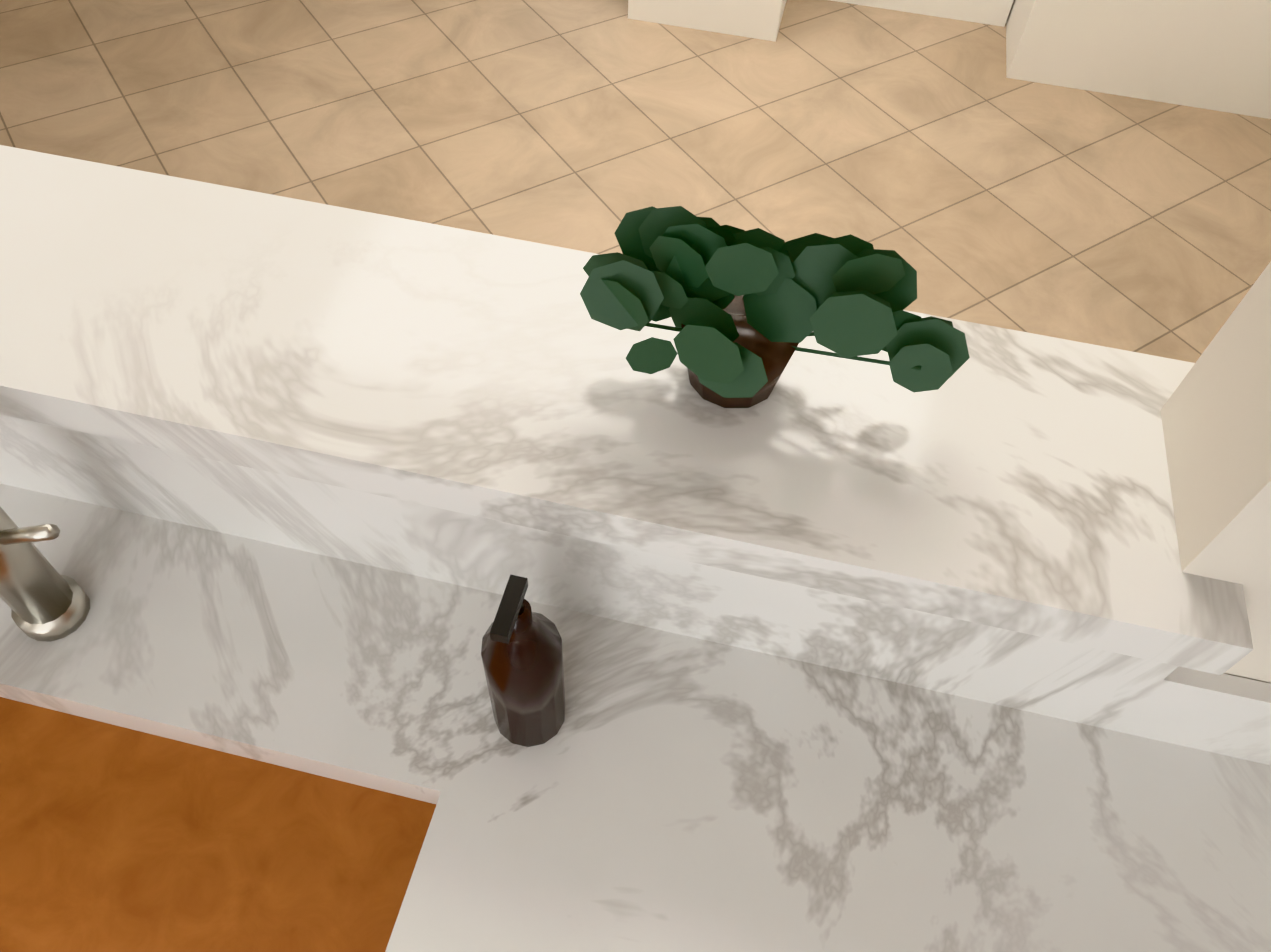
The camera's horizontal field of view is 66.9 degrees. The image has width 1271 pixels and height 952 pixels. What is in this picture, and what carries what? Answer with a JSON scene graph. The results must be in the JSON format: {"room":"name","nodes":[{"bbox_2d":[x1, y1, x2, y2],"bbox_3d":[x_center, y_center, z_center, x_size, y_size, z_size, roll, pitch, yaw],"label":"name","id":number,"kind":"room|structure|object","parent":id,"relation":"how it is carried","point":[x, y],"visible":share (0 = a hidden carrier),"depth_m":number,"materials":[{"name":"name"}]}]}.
{"room":"kitchen","nodes":[
{"label":"kitchen","id":0,"kind":"room"},
{"bbox_2d":[0,0,1270,362],"bbox_3d":[-1.194,1.512,0.964,18.000,0.060,18.000,12,54,6],"label":"floor","id":1,"kind":"structure","parent":0,"point":[956,168],"depth_m":2.83,"materials":[{"name":"beige tile"}]},
{"bbox_2d":[0,484,1270,951],"bbox_3d":[-0.620,0.580,1.071,2.555,0.914,0.754,12,54,6],"label":"countertop","id":2,"kind":"structure","parent":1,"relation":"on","point":[210,740],"depth_m":0.78,"materials":[{"name":"white stone"}]},
{"bbox_2d":[0,507,89,641],"bbox_3d":[-0.497,0.091,0.667,0.106,0.324,0.213,12,54,6],"label":"faucet","id":3,"kind":"object","parent":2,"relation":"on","point":[42,598],"visible":0.94,"depth_m":0.79,"materials":[{"name":"silver metal"}]},
{"bbox_2d":[481,574,564,746],"bbox_3d":[-0.085,0.139,0.722,0.060,0.208,0.064,12,54,6],"label":"soap bottle","id":4,"kind":"object","parent":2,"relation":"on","point":[522,654],"visible":1,"depth_m":0.70,"materials":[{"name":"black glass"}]},
{"bbox_2d":[830,0,1013,26],"bbox_3d":[0.980,-2.424,2.478,0.738,2.320,0.342,12,54,6],"label":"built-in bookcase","id":5,"kind":"object","parent":1,"relation":"on","point":[993,12],"visible":1,"depth_m":3.27,"materials":[{"name":"white paint"}]},
{"bbox_2d":[628,0,1270,118],"bbox_3d":[-0.460,-1.662,1.740,5.200,2.500,3.290,12,54,6],"label":"wall","id":6,"kind":"structure","parent":0,"point":[1211,54],"depth_m":2.96,"materials":[{"name":"beige paint"}]},
{"bbox_2d":[1161,261,1270,682],"bbox_3d":[-0.228,-0.192,0.672,3.140,2.500,0.150,12,54,6],"label":"wall","id":7,"kind":"structure","parent":0,"point":[1216,415],"depth_m":0.64,"materials":[{"name":"beige paint"}]},
{"bbox_2d":[0,145,1253,674],"bbox_3d":[-0.502,-0.169,0.816,1.915,0.040,0.260,12,54,6],"label":"bar countertop","id":8,"kind":"structure","parent":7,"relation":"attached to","point":[1010,479],"depth_m":0.73,"materials":[{"name":"stone"}]},
{"bbox_2d":[580,206,969,407],"bbox_3d":[0.097,-0.117,0.691,0.286,0.142,0.130,12,54,6],"label":"potted plant","id":9,"kind":"object","parent":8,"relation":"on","point":[748,311],"visible":1,"depth_m":0.67,"materials":[{"name":"green plant"}]},
{"bbox_2d":[0,414,1270,764],"bbox_3d":[-0.597,0.245,0.642,2.559,0.176,0.729,12,54,6],"label":"backsplash","id":10,"kind":"structure","parent":7,"relation":"attached to","point":[1226,714],"depth_m":0.81,"materials":[{"name":"stone"}]}
]}

